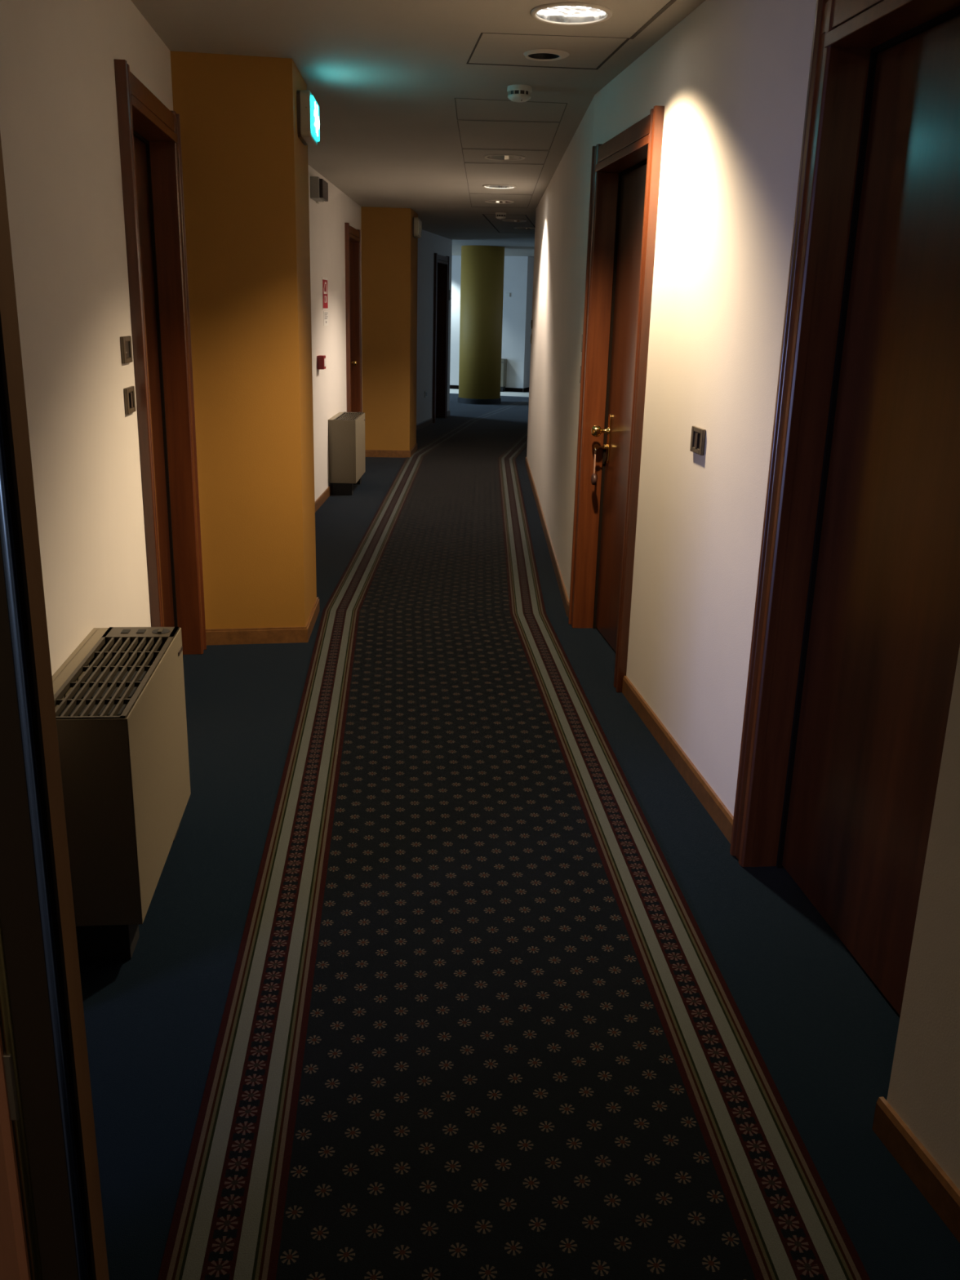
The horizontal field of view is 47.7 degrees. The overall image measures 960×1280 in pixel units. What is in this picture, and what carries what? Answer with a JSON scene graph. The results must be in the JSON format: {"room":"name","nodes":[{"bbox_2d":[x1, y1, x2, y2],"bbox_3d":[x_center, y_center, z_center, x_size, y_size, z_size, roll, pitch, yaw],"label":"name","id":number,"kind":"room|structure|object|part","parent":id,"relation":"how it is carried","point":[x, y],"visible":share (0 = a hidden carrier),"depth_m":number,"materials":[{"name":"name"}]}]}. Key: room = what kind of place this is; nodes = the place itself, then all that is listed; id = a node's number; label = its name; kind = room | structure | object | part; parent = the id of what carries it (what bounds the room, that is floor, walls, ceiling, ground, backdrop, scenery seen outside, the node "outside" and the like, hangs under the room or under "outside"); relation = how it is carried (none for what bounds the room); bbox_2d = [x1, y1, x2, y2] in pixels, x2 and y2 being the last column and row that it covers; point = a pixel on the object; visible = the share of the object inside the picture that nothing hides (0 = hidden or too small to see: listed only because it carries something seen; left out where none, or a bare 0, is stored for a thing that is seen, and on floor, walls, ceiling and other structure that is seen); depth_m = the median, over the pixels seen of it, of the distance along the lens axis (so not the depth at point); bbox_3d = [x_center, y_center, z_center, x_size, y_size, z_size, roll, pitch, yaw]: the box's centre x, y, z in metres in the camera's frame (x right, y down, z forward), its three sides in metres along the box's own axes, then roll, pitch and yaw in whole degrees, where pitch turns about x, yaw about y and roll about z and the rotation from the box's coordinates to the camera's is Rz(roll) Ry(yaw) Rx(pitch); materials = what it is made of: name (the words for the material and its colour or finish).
{"room":"hotel corridor","nodes":[
{"label":"hotel corridor","id":0,"kind":"room"},
{"bbox_2d":[0,0,173,675],"bbox_3d":[-1.074,-0.279,1.775,0.220,2.450,5.997,0,17,-6],"label":"wall","id":1,"kind":"structure","parent":0,"point":[59,124],"depth_m":2.91,"materials":[{"name":"white paint"}]},
{"bbox_2d":[0,133,109,1279],"bbox_3d":[-0.877,0.021,1.235,0.594,2.200,1.796,-7,19,-25],"label":"door","id":2,"kind":"structure","parent":1,"relation":"in","point":[52,1227],"depth_m":0.57,"materials":[{"name":"brown wood"}]},
{"bbox_3d":[-0.257,0.244,0.594,0.005,0.043,0.004,1,17,0],"label":"latch plate","id":3,"kind":"part","parent":2,"relation":"part of","materials":[{"name":"metal"}]},
{"bbox_2d":[120,335,133,364],"bbox_3d":[-1.129,-0.927,3.464,0.011,0.082,0.118,0,17,-6],"label":"switch plate","id":4,"kind":"object","parent":1,"relation":"attached to","point":[125,341],"visible":1,"depth_m":3.45,"materials":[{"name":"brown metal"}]},
{"bbox_2d":[123,386,136,414],"bbox_3d":[-1.132,-0.776,3.510,0.012,0.082,0.118,0,17,-6],"label":"switch plate","id":5,"kind":"object","parent":1,"relation":"attached to","point":[129,392],"visible":1,"depth_m":3.49,"materials":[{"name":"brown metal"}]},
{"bbox_2d":[113,58,206,654],"bbox_3d":[-1.282,-0.873,4.123,0.236,2.212,1.000,0,17,-6],"label":"door","id":6,"kind":"structure","parent":1,"relation":"in","point":[149,132],"depth_m":4.34,"materials":[{"name":"brown wood"}]},
{"bbox_3d":[-1.141,-0.740,3.699,0.039,2.212,0.088,0,17,-6],"label":"architrave","id":7,"kind":"part","parent":6,"relation":"part of","materials":[{"name":"brown wood"}]},
{"bbox_3d":[-1.228,-1.006,4.567,0.039,2.212,0.088,0,17,-6],"label":"architrave","id":8,"kind":"part","parent":6,"relation":"part of","materials":[{"name":"brown wood"}]},
{"bbox_2d":[307,164,362,500],"bbox_3d":[-1.343,-2.206,8.099,0.220,2.450,6.160,2,17,0],"label":"wall","id":9,"kind":"structure","parent":0,"point":[327,220],"depth_m":8.74,"materials":[{"name":"white paint"}]},
{"bbox_2d":[310,176,328,203],"bbox_3d":[-1.163,-3.256,7.857,0.086,0.152,0.310,2,17,0],"label":"beacon","id":10,"kind":"object","parent":9,"relation":"attached to","point":[318,186],"visible":1,"depth_m":7.73,"materials":[{"name":"grey plastic"}]},
{"bbox_2d":[316,355,325,369],"bbox_3d":[-1.208,-2.117,8.271,0.054,0.100,0.110,2,17,0],"label":"fire alarm","id":11,"kind":"object","parent":9,"relation":"attached to","point":[321,359],"visible":1,"depth_m":8.22,"materials":[{"name":"red plastic"}]},
{"bbox_2d":[315,483,333,512],"bbox_3d":[-1.262,-0.889,7.860,0.013,0.074,4.840,2,17,0],"label":"baseboard","id":12,"kind":"structure","parent":9,"relation":"attached to","point":[328,491],"depth_m":8.66,"materials":[{"name":"brown wood"}]},
{"bbox_2d":[321,276,328,310],"bbox_3d":[-1.215,-2.718,8.517,0.006,0.243,0.280,2,17,0],"label":"sign","id":13,"kind":"object","parent":9,"relation":"attached to","point":[324,280],"visible":1,"depth_m":8.49,"materials":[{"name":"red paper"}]},
{"bbox_2d":[323,311,328,325],"bbox_3d":[-1.221,-2.551,8.610,0.003,0.110,0.240,2,17,0],"label":"paper notice","id":14,"kind":"object","parent":9,"relation":"attached to","point":[325,313],"visible":1,"depth_m":8.60,"materials":[{"name":"grey paper"}]},
{"bbox_2d":[344,222,362,412],"bbox_3d":[-1.295,-2.753,10.315,0.236,2.212,0.940,2,17,0],"label":"door","id":15,"kind":"structure","parent":9,"relation":"in","point":[352,235],"depth_m":10.50,"materials":[{"name":"brown wood"}]},
{"bbox_3d":[-1.201,-2.627,9.907,0.039,2.212,0.088,2,17,0],"label":"architrave","id":16,"kind":"part","parent":15,"relation":"part of","materials":[{"name":"brown wood"}]},
{"bbox_3d":[-1.249,-2.719,10.646,0.085,0.055,0.055,2,17,0],"label":"knob","id":17,"kind":"part","parent":15,"relation":"part of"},
{"bbox_3d":[-1.192,-2.874,10.723,0.039,2.212,0.088,2,17,0],"label":"architrave","id":18,"kind":"part","parent":15,"relation":"part of","materials":[{"name":"brown wood"}]},
{"bbox_2d":[360,206,417,450],"bbox_3d":[-0.965,-3.193,11.383,0.565,2.450,0.715,1,17,0],"label":"wall","id":19,"kind":"structure","parent":0,"point":[389,249],"depth_m":11.06,"materials":[{"name":"paint"}]},
{"bbox_2d":[364,443,417,457],"bbox_3d":[-0.812,-2.019,11.619,0.395,0.074,0.910,13,21,34],"label":"baseboard","id":20,"kind":"structure","parent":19,"relation":"attached to","point":[368,453],"depth_m":11.39,"materials":[{"name":"brown wood"}]},
{"bbox_2d":[412,217,422,238],"bbox_3d":[-0.638,-4.197,11.049,0.068,0.180,0.304,2,17,2],"label":"exit sign","id":21,"kind":"object","parent":19,"relation":"attached to","point":[416,222],"visible":1,"depth_m":10.92,"materials":[{"name":"plastic"}]},
{"bbox_3d":[-0.665,-4.198,11.052,0.014,0.180,0.300,2,17,2],"label":"plate","id":22,"kind":"part","parent":21,"relation":"part of","materials":[{"name":"white plastic"}]},
{"bbox_2d":[130,0,705,242],"bbox_3d":[0.506,-3.149,6.904,4.350,0.140,18.050,1,17,0],"label":"ceiling","id":23,"kind":"structure","parent":0,"point":[384,77],"depth_m":4.64,"materials":[{"name":"paint"}]},
{"bbox_2d":[482,184,516,188],"bbox_3d":[0.155,-3.657,8.608,0.270,0.120,0.270,1,17,0],"label":"recessed light","id":24,"kind":"object","parent":23,"relation":"in","point":[489,186],"visible":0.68,"depth_m":8.70,"materials":[{"name":"metal"}]},
{"bbox_2d":[484,200,514,203],"bbox_3d":[0.177,-4.018,9.805,0.266,0.116,0.266,1,17,0],"label":"recessed light","id":25,"kind":"object","parent":23,"relation":"in","point":[486,201],"visible":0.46,"depth_m":9.89,"materials":[{"name":"metal"}]},
{"bbox_2d":[495,212,506,219],"bbox_3d":[0.211,-4.288,10.977,0.110,0.062,0.110,1,17,0],"label":"smoke detector","id":26,"kind":"object","parent":23,"relation":"attached to","point":[500,215],"visible":1,"depth_m":10.94,"materials":[{"name":"white plastic"}]},
{"bbox_2d":[469,193,532,208],"bbox_3d":[0.182,-3.965,9.805,0.539,0.002,1.230,1,17,0],"label":"trim","id":27,"kind":"structure","parent":23,"relation":"attached to","point":[475,193],"depth_m":9.76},
{"bbox_2d":[464,162,543,195],"bbox_3d":[0.170,-3.492,8.245,0.539,0.002,1.990,1,17,0],"label":"trim","id":28,"kind":"structure","parent":23,"relation":"attached to","point":[464,162],"depth_m":7.78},
{"bbox_2d":[484,154,524,160],"bbox_3d":[0.160,-3.155,6.963,0.266,0.116,0.266,1,17,0],"label":"recessed light","id":29,"kind":"object","parent":23,"relation":"in","point":[492,157],"visible":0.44,"depth_m":7.06,"materials":[{"name":"metal"}]},
{"bbox_2d":[462,148,549,164],"bbox_3d":[0.160,-3.107,6.977,0.539,0.002,0.640,1,17,0],"label":"trim","id":30,"kind":"structure","parent":23,"relation":"attached to","point":[462,148],"depth_m":6.89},
{"bbox_2d":[457,120,559,150],"bbox_3d":[0.153,-2.859,6.159,0.539,0.002,1.030,1,17,0],"label":"trim","id":31,"kind":"structure","parent":23,"relation":"attached to","point":[457,120],"depth_m":6.00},
{"bbox_2d":[482,213,535,232],"bbox_3d":[0.389,-4.753,12.418,0.522,0.002,2.677,3,17,4],"label":"trim","id":32,"kind":"structure","parent":23,"relation":"attached to","point":[482,214],"depth_m":11.85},
{"bbox_2d":[454,97,567,122],"bbox_3d":[0.147,-2.619,5.370,0.539,0.002,0.600,1,17,0],"label":"trim","id":33,"kind":"structure","parent":23,"relation":"attached to","point":[455,98],"depth_m":5.28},
{"bbox_2d":[502,219,526,222],"bbox_3d":[0.377,-4.625,11.824,0.266,0.116,0.266,1,17,0],"label":"recessed light","id":34,"kind":"object","parent":23,"relation":"in","point":[506,220],"visible":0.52,"depth_m":11.91,"materials":[{"name":"metal"}]},
{"bbox_2d":[506,84,532,102],"bbox_3d":[0.174,-2.415,4.805,0.110,0.062,0.110,1,17,0],"label":"smoke detector","id":35,"kind":"object","parent":23,"relation":"attached to","point":[516,93],"visible":1,"depth_m":4.77,"materials":[{"name":"white plastic"}]},
{"bbox_2d":[514,226,535,229],"bbox_3d":[0.538,-4.935,12.857,0.266,0.116,0.266,1,17,0],"label":"recessed light","id":36,"kind":"object","parent":23,"relation":"in","point":[517,228],"visible":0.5,"depth_m":12.95,"materials":[{"name":"metal"}]},
{"bbox_2d":[523,48,569,61],"bbox_3d":[0.257,-2.305,4.156,0.178,0.130,0.178,1,17,0],"label":"inlet","id":37,"kind":"object","parent":23,"relation":"attached to","point":[540,55],"visible":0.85,"depth_m":4.18,"materials":[{"name":"white plastic"}]},
{"bbox_2d":[466,32,629,69],"bbox_3d":[0.243,-2.242,4.134,0.536,0.002,0.563,-1,17,-7],"label":"trim","id":38,"kind":"structure","parent":23,"relation":"attached to","point":[481,34],"depth_m":4.20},
{"bbox_2d":[530,2,612,25],"bbox_3d":[0.304,-2.126,3.578,0.270,0.120,0.270,1,17,0],"label":"recessed light","id":39,"kind":"object","parent":23,"relation":"in","point":[557,13],"visible":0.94,"depth_m":3.64,"materials":[{"name":"metal"}]},
{"bbox_3d":[0.303,-2.089,3.589,0.222,0.009,0.222,1,17,0],"label":"lamp glass","id":40,"kind":"part","parent":39,"relation":"part of","materials":[{"name":"white glass"}]},
{"bbox_2d":[629,0,676,39],"bbox_3d":[0.634,-1.956,3.226,0.018,0.002,1.435,-1,17,-7],"label":"trim","id":41,"kind":"structure","parent":23,"relation":"attached to","point":[669,3],"depth_m":3.63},
{"bbox_2d":[416,229,452,424],"bbox_3d":[-0.896,-3.909,13.747,0.220,2.450,4.247,4,17,9],"label":"wall","id":42,"kind":"structure","parent":0,"point":[429,243],"depth_m":14.22,"materials":[{"name":"white paint"}]},
{"bbox_2d":[416,410,450,430],"bbox_3d":[-0.810,-2.764,14.074,0.016,0.074,4.247,4,17,9],"label":"baseboard","id":43,"kind":"structure","parent":42,"relation":"attached to","point":[429,421],"depth_m":14.51,"materials":[{"name":"brown wood"}]},
{"bbox_2d":[431,253,449,422],"bbox_3d":[-0.640,-4.175,15.055,0.236,2.212,0.851,4,17,9],"label":"door","id":44,"kind":"structure","parent":42,"relation":"in","point":[441,280],"depth_m":15.27,"materials":[{"name":"brown wood"}]},
{"bbox_3d":[-0.609,-4.060,14.679,0.039,2.212,0.088,4,17,9],"label":"architrave","id":45,"kind":"part","parent":44,"relation":"part of","materials":[{"name":"brown wood"}]},
{"bbox_3d":[-0.478,-4.276,15.400,0.039,2.212,0.088,4,17,9],"label":"architrave","id":46,"kind":"part","parent":44,"relation":"part of","materials":[{"name":"brown wood"}]},
{"bbox_2d":[457,245,504,404],"bbox_3d":[0.018,-5.233,18.101,0.732,2.500,0.732,1,17,0],"label":"round column","id":47,"kind":"structure","parent":0,"point":[482,277],"depth_m":17.82,"materials":[{"name":"yellow paint"}]},
{"bbox_2d":[449,255,528,388],"bbox_3d":[-1.698,-6.338,21.594,5.435,2.500,0.220,6,18,16],"label":"wall","id":48,"kind":"structure","parent":0,"point":[515,268],"depth_m":20.89,"materials":[{"name":"white paint"}]},
{"bbox_2d":[449,385,523,391],"bbox_3d":[-1.764,-5.147,21.840,5.430,0.074,0.013,6,18,16],"label":"baseboard","id":49,"kind":"structure","parent":48,"relation":"attached to","point":[455,387],"depth_m":21.17,"materials":[{"name":"brown wood"}]},
{"bbox_2d":[449,388,528,396],"bbox_3d":[-0.897,-4.838,21.017,5.600,0.004,1.130,6,18,16],"label":"trim","id":50,"kind":"structure","parent":48,"relation":"attached to","point":[451,390],"depth_m":20.61,"materials":[{"name":"stone"}]},
{"bbox_2d":[500,358,506,391],"bbox_3d":[0.131,-5.168,21.121,0.740,0.626,0.228,6,18,16],"label":"radiator","id":51,"kind":"object","parent":50,"relation":"on","point":[504,362],"visible":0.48,"depth_m":20.97,"materials":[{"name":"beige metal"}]},
{"bbox_2d":[452,240,534,257],"bbox_3d":[0.176,-6.811,18.833,9.400,0.100,8.000,1,17,0],"label":"ceiling","id":52,"kind":"structure","parent":0,"point":[511,248],"depth_m":17.42,"materials":[{"name":"paint"}]},
{"bbox_2d":[79,391,959,1279],"bbox_3d":[0.046,-1.769,11.167,12.000,0.100,25.600,1,17,0],"label":"floor","id":53,"kind":"structure","parent":0,"point":[824,1033],"depth_m":2.60,"materials":[{"name":"blue carpet"}]},
{"bbox_2d":[52,626,191,960],"bbox_3d":[-0.942,0.361,2.819,0.245,0.626,0.720,0,17,-6],"label":"radiator","id":54,"kind":"object","parent":53,"relation":"on","point":[119,697],"visible":0.78,"depth_m":2.55,"materials":[{"name":"beige metal"}]},
{"bbox_2d":[53,626,179,719],"bbox_3d":[-0.915,0.075,2.734,0.192,0.017,0.712,0,17,-6],"label":"grille","id":55,"kind":"object","parent":54,"relation":"attached to","point":[82,666],"depth_m":2.65,"materials":[{"name":"beige metal"}]},
{"bbox_2d":[120,629,130,633],"bbox_3d":[-0.987,-0.024,3.022,0.020,0.002,0.034,0,17,-6],"label":"rocker switch","id":56,"kind":"object","parent":54,"relation":"attached to","point":[124,631],"depth_m":3.02,"materials":[{"name":"grey plastic"}]},
{"bbox_2d":[136,629,146,633],"bbox_3d":[-0.945,-0.024,3.026,0.020,0.002,0.034,0,17,-6],"label":"rocker switch","id":57,"kind":"object","parent":54,"relation":"attached to","point":[140,631],"depth_m":3.02,"materials":[{"name":"grey plastic"}]},
{"bbox_2d":[169,50,316,629],"bbox_3d":[-1.041,-1.235,4.927,0.515,2.450,0.620,1,17,0],"label":"pier","id":58,"kind":"object","parent":53,"relation":"on","point":[245,166],"visible":0.79,"depth_m":4.65,"materials":[{"name":"paint"}]},
{"bbox_2d":[205,596,319,644],"bbox_3d":[-0.917,-0.066,5.178,0.348,0.074,0.785,13,20,34],"label":"baseboard","id":59,"kind":"object","parent":58,"relation":"attached to","point":[274,634],"visible":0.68,"depth_m":5.01,"materials":[{"name":"brown wood"}]},
{"bbox_2d":[296,89,319,145],"bbox_3d":[-0.737,-2.244,4.672,0.068,0.180,0.304,1,17,-3],"label":"exit sign","id":60,"kind":"object","parent":58,"relation":"attached to","point":[307,108],"visible":1,"depth_m":4.54,"materials":[{"name":"plastic"}]},
{"bbox_3d":[-0.764,-2.245,4.672,0.014,0.180,0.300,1,17,-3],"label":"plate","id":61,"kind":"part","parent":60,"relation":"part of","materials":[{"name":"white plastic"}]},
{"bbox_2d":[328,412,365,495],"bbox_3d":[-1.132,-1.606,9.282,0.228,0.626,0.700,2,17,0],"label":"radiator","id":62,"kind":"object","parent":53,"relation":"on","point":[346,430],"visible":1,"depth_m":8.97,"materials":[{"name":"beige metal"}]},
{"bbox_2d":[333,412,364,420],"bbox_3d":[-1.106,-1.891,9.195,0.175,0.017,0.692,2,17,0],"label":"grille","id":63,"kind":"object","parent":62,"relation":"attached to","point":[344,416],"depth_m":9.14,"materials":[{"name":"beige metal"}]},
{"bbox_2d":[157,400,870,1279],"bbox_3d":[0.414,-1.494,10.113,2.635,0.004,22.351,3,17,4],"label":"carpet runner","id":64,"kind":"object","parent":53,"relation":"on","point":[478,1022],"visible":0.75,"depth_m":2.47,"materials":[{"name":"black carpet"}]},
{"bbox_2d":[523,256,533,388],"bbox_3d":[1.091,-6.311,21.740,0.220,2.500,2.079,7,18,17],"label":"wall","id":65,"kind":"structure","parent":0,"point":[531,260],"depth_m":20.93,"materials":[{"name":"white paint"}]},
{"bbox_2d":[523,386,528,391],"bbox_3d":[1.159,-5.127,22.022,0.015,0.074,2.000,7,18,17],"label":"baseboard","id":66,"kind":"structure","parent":65,"relation":"attached to","point":[525,389],"depth_m":21.25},
{"bbox_2d":[526,94,595,599],"bbox_3d":[0.609,-2.138,8.039,0.220,2.450,5.765,1,17,0],"label":"wall","id":67,"kind":"structure","parent":0,"point":[562,212],"depth_m":6.68,"materials":[{"name":"white paint"}]},
{"bbox_2d":[524,457,568,614],"bbox_3d":[0.463,-1.005,8.389,0.013,0.074,5.775,1,17,0],"label":"baseboard","id":68,"kind":"structure","parent":67,"relation":"attached to","point":[562,590],"depth_m":7.11,"materials":[{"name":"brown wood"}]},
{"bbox_2d":[568,0,959,1190],"bbox_3d":[1.347,-0.331,2.152,1.174,2.450,6.707,-1,17,-7],"label":"wall","id":69,"kind":"structure","parent":0,"point":[731,78],"depth_m":3.28,"materials":[{"name":"white paint"}]},
{"bbox_2d":[568,105,664,692],"bbox_3d":[0.649,-0.992,4.679,0.236,2.212,1.038,-1,17,-7],"label":"door","id":70,"kind":"structure","parent":69,"relation":"in","point":[625,169],"depth_m":4.87,"materials":[{"name":"brown wood"}]},
{"bbox_3d":[0.496,-1.129,5.118,0.039,2.212,0.088,-1,17,-7],"label":"architrave","id":71,"kind":"part","parent":70,"relation":"part of","materials":[{"name":"brown wood"}]},
{"bbox_2d":[591,444,604,484],"bbox_3d":[0.554,-0.824,5.094,0.051,0.192,0.054,-1,17,-7],"label":"key","id":72,"kind":"object","parent":70,"relation":"hanging from","point":[593,477],"visible":1,"depth_m":5.09,"materials":[{"name":"gold metal"}]},
{"bbox_3d":[0.559,-0.973,5.049,0.084,0.055,0.055,-1,17,-7],"label":"knob","id":73,"kind":"part","parent":70,"relation":"part of","materials":[{"name":"gold metal"}]},
{"bbox_3d":[0.602,-0.940,5.064,0.008,0.228,0.038,-1,17,-7],"label":"escutcheon plate","id":74,"kind":"part","parent":70,"relation":"part of","materials":[{"name":"gold metal"}]},
{"bbox_3d":[0.607,-0.853,4.216,0.039,2.212,0.088,-1,17,-7],"label":"architrave","id":75,"kind":"part","parent":70,"relation":"part of","materials":[{"name":"brown wood"}]},
{"bbox_2d":[566,600,733,843],"bbox_3d":[0.607,0.210,4.397,0.016,0.074,2.587,-1,17,-7],"label":"baseboard","id":76,"kind":"structure","parent":69,"relation":"attached to","point":[713,804],"depth_m":3.70,"materials":[{"name":"brown wood"}]},
{"bbox_2d":[689,426,706,455],"bbox_3d":[0.705,-0.646,3.513,0.012,0.082,0.118,-1,17,-7],"label":"switch plate","id":77,"kind":"object","parent":69,"relation":"attached to","point":[697,439],"visible":1,"depth_m":3.50,"materials":[{"name":"brown metal"}]},
{"bbox_2d":[729,0,959,1016],"bbox_3d":[0.939,-0.275,2.341,0.236,2.212,1.112,-1,17,-7],"label":"door","id":78,"kind":"structure","parent":69,"relation":"in","point":[855,641],"depth_m":2.54,"materials":[{"name":"brown wood"}]},
{"bbox_3d":[0.781,-0.423,2.815,0.039,2.212,0.088,-1,17,-7],"label":"architrave","id":79,"kind":"part","parent":78,"relation":"part of","materials":[{"name":"brown wood"}]},
{"bbox_2d":[871,1096,959,1243],"bbox_3d":[1.083,1.349,0.685,0.014,0.074,3.018,-2,17,-12],"label":"baseboard","id":80,"kind":"structure","parent":69,"relation":"attached to","point":[933,1183],"depth_m":1.96,"materials":[{"name":"brown wood"}]}
]}

